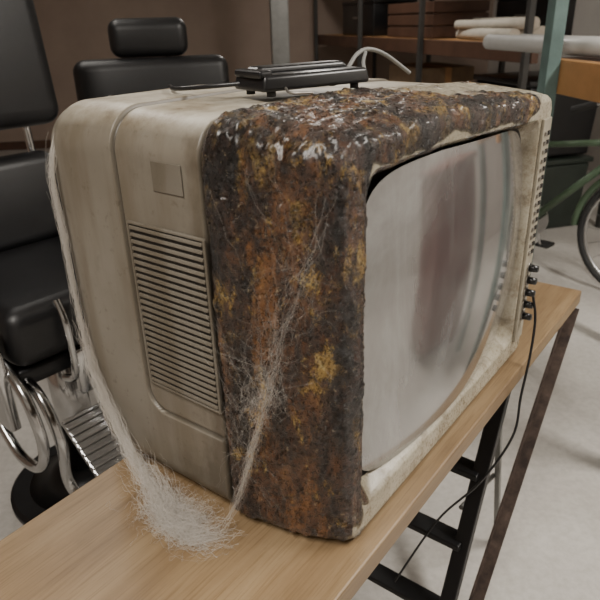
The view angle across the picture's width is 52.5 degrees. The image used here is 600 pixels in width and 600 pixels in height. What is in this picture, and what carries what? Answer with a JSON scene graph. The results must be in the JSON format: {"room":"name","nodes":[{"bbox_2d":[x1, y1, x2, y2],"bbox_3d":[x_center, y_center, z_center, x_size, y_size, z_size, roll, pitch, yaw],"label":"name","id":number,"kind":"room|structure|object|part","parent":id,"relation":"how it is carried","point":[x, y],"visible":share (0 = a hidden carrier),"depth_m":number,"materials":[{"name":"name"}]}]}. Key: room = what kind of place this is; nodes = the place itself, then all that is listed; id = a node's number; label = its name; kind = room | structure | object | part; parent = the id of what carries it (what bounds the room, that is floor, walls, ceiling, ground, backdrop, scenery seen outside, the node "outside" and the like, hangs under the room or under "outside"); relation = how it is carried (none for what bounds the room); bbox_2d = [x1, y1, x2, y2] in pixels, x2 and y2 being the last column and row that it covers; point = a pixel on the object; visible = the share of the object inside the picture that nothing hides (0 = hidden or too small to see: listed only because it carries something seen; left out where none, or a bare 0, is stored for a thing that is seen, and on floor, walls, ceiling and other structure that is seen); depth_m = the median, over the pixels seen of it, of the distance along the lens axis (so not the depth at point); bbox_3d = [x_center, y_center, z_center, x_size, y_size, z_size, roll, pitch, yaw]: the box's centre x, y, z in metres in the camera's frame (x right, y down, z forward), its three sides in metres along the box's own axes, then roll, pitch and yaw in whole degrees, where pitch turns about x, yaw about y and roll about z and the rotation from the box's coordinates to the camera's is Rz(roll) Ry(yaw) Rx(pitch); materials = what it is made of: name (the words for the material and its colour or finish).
{"room":"storage room","nodes":[
{"label":"storage room","id":0,"kind":"room"},
{"bbox_2d":[0,0,493,141],"bbox_3d":[-1.034,-3.444,7.425,7.000,2.900,0.101,-4,25,-5],"label":"wall","id":1,"kind":"structure","parent":0,"point":[72,31],"depth_m":7.44,"materials":[{"name":"paint"}]},
{"bbox_2d":[0,140,50,150],"bbox_3d":[-0.989,-2.148,7.956,7.000,0.100,0.026,-4,25,-5],"label":"baseboard","id":2,"kind":"structure","parent":1,"relation":"attached to","point":[41,144],"depth_m":7.72,"materials":[{"name":"brown wood"}]},
{"bbox_2d":[0,148,599,599],"bbox_3d":[-0.376,0.167,3.127,7.200,0.100,11.000,-4,25,-5],"label":"floor","id":3,"kind":"structure","parent":0,"point":[550,550],"depth_m":1.98,"materials":[{"name":"concrete"}]},
{"bbox_2d":[0,0,136,524],"bbox_3d":[-0.708,-0.128,1.685,0.891,1.660,0.595,19,32,37],"label":"barber chair","id":4,"kind":"object","parent":3,"relation":"on","point":[43,332],"visible":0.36,"depth_m":1.74,"materials":[{"name":"black leather"}]},
{"bbox_3d":[-0.750,0.211,1.500,0.120,0.220,0.030,19,32,37],"label":"plate","id":5,"kind":"part","parent":4,"relation":"part of","materials":[{"name":"silver metal"}]},
{"bbox_3d":[-0.867,-0.517,1.943,0.024,0.964,0.024,13,28,40],"label":"rail","id":6,"kind":"part","parent":4,"relation":"part of","materials":[{"name":"silver metal"}]},
{"bbox_3d":[-0.711,0.599,2.043,0.480,0.040,0.480,19,32,37],"label":"plate","id":7,"kind":"part","parent":4,"relation":"part of","materials":[{"name":"black metal"}]},
{"bbox_2d":[0,234,88,366],"bbox_3d":[-0.722,-0.025,1.749,0.500,0.160,0.460,19,32,37],"label":"seat cushion","id":8,"kind":"object","parent":4,"relation":"on","point":[37,273],"depth_m":1.55,"materials":[{"name":"black leather"}]},
{"bbox_3d":[-0.727,0.072,1.801,0.460,0.050,0.440,19,32,37],"label":"seat frame","id":9,"kind":"part","parent":4,"relation":"part of","materials":[{"name":"black metal"}]},
{"bbox_3d":[-0.422,0.357,1.689,0.380,0.014,0.260,-27,73,-43],"label":"footrest plate","id":10,"kind":"part","parent":4,"relation":"part of","materials":[{"name":"metal"}]},
{"bbox_2d":[73,17,228,100],"bbox_3d":[-0.498,-0.360,2.457,0.640,1.425,0.889,-9,26,-15],"label":"barber chair","id":11,"kind":"object","parent":3,"relation":"on","point":[149,39],"visible":0.03,"depth_m":2.50,"materials":[{"name":"black leather"}]},
{"bbox_2d":[0,281,580,599],"bbox_3d":[-0.176,0.698,0.955,0.440,0.759,2.450,16,30,34],"label":"table","id":12,"kind":"object","parent":3,"relation":"on","point":[140,529],"visible":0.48,"depth_m":0.85,"materials":[{"name":"brown wood"}]},
{"bbox_2d":[51,78,551,581],"bbox_3d":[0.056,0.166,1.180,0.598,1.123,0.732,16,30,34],"label":"television","id":13,"kind":"object","parent":12,"relation":"on","point":[288,301],"visible":0.97,"depth_m":0.78,"materials":[{"name":"plastic"}]},
{"bbox_2d":[126,220,222,413],"bbox_3d":[-0.163,0.024,0.795,0.142,0.245,0.006,16,30,34],"label":"grille","id":14,"kind":"object","parent":13,"relation":"attached to","point":[170,265],"depth_m":0.79,"materials":[{"name":"plastic"}]},
{"bbox_2d":[168,47,410,96],"bbox_3d":[0.023,-0.322,0.853,0.398,0.048,0.209,-9,26,-15],"label":"tv antenna","id":15,"kind":"object","parent":13,"relation":"on","point":[270,79],"visible":1,"depth_m":0.81,"materials":[{"name":"black plastic"}]},
{"bbox_3d":[0.247,-0.023,0.933,0.033,0.442,0.558,16,30,34],"label":"picture tube glass","id":16,"kind":"part","parent":13,"relation":"part of","materials":[{"name":"grey glass"}]},
{"bbox_3d":[0.456,0.033,1.226,0.020,0.016,0.016,16,30,34],"label":"knob","id":17,"kind":"part","parent":13,"relation":"part of","materials":[{"name":"black plastic"}]},
{"bbox_3d":[0.456,0.009,1.215,0.020,0.016,0.016,16,30,34],"label":"knob","id":18,"kind":"part","parent":13,"relation":"part of","materials":[{"name":"black plastic"}]},
{"bbox_3d":[0.455,-0.014,1.204,0.020,0.016,0.016,16,30,34],"label":"knob","id":19,"kind":"part","parent":13,"relation":"part of","materials":[{"name":"black plastic"}]},
{"bbox_3d":[0.441,-0.121,1.161,0.006,0.440,0.042,16,30,34],"label":"control panel","id":20,"kind":"part","parent":13,"relation":"part of","materials":[{"name":"beige plastic"}]},
{"bbox_3d":[0.454,-0.038,1.193,0.020,0.016,0.016,16,30,34],"label":"knob","id":21,"kind":"part","parent":13,"relation":"part of","materials":[{"name":"black plastic"}]},
{"bbox_3d":[0.454,-0.061,1.183,0.020,0.016,0.016,16,30,34],"label":"knob","id":22,"kind":"part","parent":13,"relation":"part of","materials":[{"name":"black plastic"}]},
{"bbox_2d":[367,392,510,599],"bbox_3d":[0.310,0.442,1.528,0.344,0.708,0.496,16,30,34],"label":"step ladder","id":23,"kind":"object","parent":3,"relation":"on","point":[460,540],"visible":0.24,"depth_m":1.38,"materials":[{"name":"black metal"}]},
{"bbox_3d":[0.381,0.509,1.378,0.034,0.762,0.024,16,7,34],"label":"rail","id":24,"kind":"part","parent":23,"relation":"part of","materials":[{"name":"black metal"}]},
{"bbox_2d":[313,0,599,227],"bbox_3d":[1.147,-2.303,5.640,0.808,2.200,4.300,-8,25,-14],"label":"shelf rack","id":25,"kind":"object","parent":3,"relation":"on","point":[450,47],"visible":0.37,"depth_m":4.84,"materials":[{"name":"brown wood"}]},
{"bbox_3d":[0.196,-3.087,7.407,0.040,2.200,0.040,-8,25,-14],"label":"post","id":26,"kind":"part","parent":25,"relation":"part of","materials":[{"name":"grey metal"}]},
{"bbox_3d":[0.600,-2.506,6.119,0.040,2.200,0.040,-8,25,-14],"label":"post","id":27,"kind":"part","parent":25,"relation":"part of","materials":[{"name":"grey metal"}]},
{"bbox_3d":[0.934,-3.194,7.590,0.040,2.200,0.040,-8,25,-14],"label":"post","id":28,"kind":"part","parent":25,"relation":"part of","materials":[{"name":"grey metal"}]},
{"bbox_2d":[342,0,416,35],"bbox_3d":[0.812,-2.981,6.428,0.485,0.330,0.910,-8,25,-14],"label":"equipment case","id":29,"kind":"object","parent":25,"relation":"on","point":[375,12],"visible":0.71,"depth_m":6.07,"materials":[{"name":"black plastic"}]},
{"bbox_3d":[0.815,-3.118,6.367,0.470,0.030,0.910,-8,25,-14],"label":"lid","id":30,"kind":"part","parent":29,"relation":"part of","materials":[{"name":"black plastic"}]},
{"bbox_3d":[0.971,-1.973,4.935,0.040,2.200,0.040,-8,25,-14],"label":"post","id":31,"kind":"part","parent":25,"relation":"part of","materials":[{"name":"grey metal"}]},
{"bbox_3d":[1.338,-2.613,6.302,0.040,2.200,0.040,-8,25,-14],"label":"post","id":32,"kind":"part","parent":25,"relation":"part of","materials":[{"name":"grey metal"}]},
{"bbox_2d":[389,62,473,83],"bbox_3d":[1.194,-1.982,5.629,0.500,0.363,0.705,-8,25,-14],"label":"cardboard box","id":33,"kind":"object","parent":25,"relation":"on","point":[432,72],"visible":0.37,"depth_m":5.31,"materials":[{"name":"brown cardboard"}]},
{"bbox_2d":[387,0,489,37],"bbox_3d":[1.177,-2.445,5.301,0.500,0.270,0.900,-8,25,-14],"label":"wooden crate","id":34,"kind":"object","parent":25,"relation":"on","point":[440,16],"visible":0.81,"depth_m":4.92,"materials":[{"name":"brown wood"}]},
{"bbox_2d":[454,17,544,39],"bbox_3d":[1.397,-1.941,4.351,0.390,0.146,0.967,-8,25,-14],"label":"bundle","id":35,"kind":"object","parent":25,"relation":"on","point":[476,28],"visible":0.7,"depth_m":4.23,"materials":[{"name":"white fabric"}]},
{"bbox_3d":[1.709,-2.079,5.118,0.040,2.200,0.040,-8,25,-14],"label":"post","id":36,"kind":"part","parent":25,"relation":"part of","materials":[{"name":"grey metal"}]},
{"bbox_3d":[1.361,-1.411,3.691,0.040,2.200,0.040,-8,25,-14],"label":"post","id":37,"kind":"part","parent":25,"relation":"part of","materials":[{"name":"grey metal"}]},
{"bbox_2d":[496,0,575,34],"bbox_3d":[1.649,-2.018,4.329,0.185,0.290,0.710,-8,25,-14],"label":"equipment case","id":38,"kind":"object","parent":25,"relation":"on","point":[505,8],"visible":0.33,"depth_m":4.25,"materials":[{"name":"black plastic"}]},
{"bbox_3d":[2.099,-1.518,3.874,0.040,2.200,0.040,-8,25,-14],"label":"post","id":39,"kind":"part","parent":25,"relation":"part of","materials":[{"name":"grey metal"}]},
{"bbox_2d":[530,0,599,274],"bbox_3d":[1.211,-0.715,1.949,0.528,2.400,0.950,-4,25,-5],"label":"storage rack","id":40,"kind":"object","parent":3,"relation":"on","point":[576,77],"visible":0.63,"depth_m":2.19,"materials":[{"name":"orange metal"}]},
{"bbox_2d":[483,34,599,57],"bbox_3d":[1.123,-0.975,2.330,0.223,0.076,1.356,-6,25,-10],"label":"pipe","id":41,"kind":"object","parent":40,"relation":"on","point":[584,46],"visible":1,"depth_m":2.52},
{"bbox_3d":[0.931,-0.855,2.271,0.050,2.400,0.060,-4,25,-5],"label":"post","id":42,"kind":"part","parent":40,"relation":"part of","materials":[{"name":"teal metal"}]},
{"bbox_2d":[540,154,593,228],"bbox_3d":[1.643,-0.846,4.479,0.580,0.498,0.680,-8,25,-14],"label":"crate","id":43,"kind":"object","parent":3,"relation":"on","point":[561,172],"visible":0.1,"depth_m":4.18,"materials":[{"name":"green plastic"}]},
{"bbox_2d":[473,71,596,156],"bbox_3d":[1.629,-1.310,4.265,0.580,0.498,0.680,-8,25,-14],"label":"crate","id":44,"kind":"object","parent":43,"relation":"on","point":[567,125],"visible":0.2,"depth_m":4.04,"materials":[{"name":"black plastic"}]},
{"bbox_3d":[1.623,-1.520,4.168,0.580,0.035,0.680,-8,25,-14],"label":"lid","id":45,"kind":"part","parent":44,"relation":"part of","materials":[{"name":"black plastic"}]},
{"bbox_3d":[1.637,-1.056,4.383,0.580,0.035,0.680,-8,25,-14],"label":"lid","id":46,"kind":"part","parent":43,"relation":"part of","materials":[{"name":"green plastic"}]},
{"bbox_2d":[535,101,599,282],"bbox_3d":[1.392,-0.640,3.396,0.602,1.041,1.811,-21,31,-36],"label":"bicycle","id":47,"kind":"object","parent":3,"relation":"on","point":[581,215],"visible":0.23,"depth_m":3.29,"materials":[{"name":"metal"}]},
{"bbox_3d":[-0.162,-1.422,6.418,0.280,0.020,0.280,-4,25,-5],"label":"plate","id":48,"kind":"object","parent":3,"relation":"on","visible":0},
{"bbox_2d":[269,0,289,64],"bbox_3d":[-0.201,-2.728,5.816,0.170,2.899,0.170,-4,25,-5],"label":"shaft","id":49,"kind":"object","parent":48,"relation":"on","point":[278,9],"visible":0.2,"depth_m":5.80,"materials":[{"name":"grey metal"}]},
{"bbox_2d":[487,0,599,170],"bbox_3d":[3.108,-1.451,2.824,0.102,2.900,11.000,-4,25,-5],"label":"wall","id":50,"kind":"structure","parent":0,"point":[586,22],"depth_m":5.78,"materials":[{"name":"paint"}]}
]}

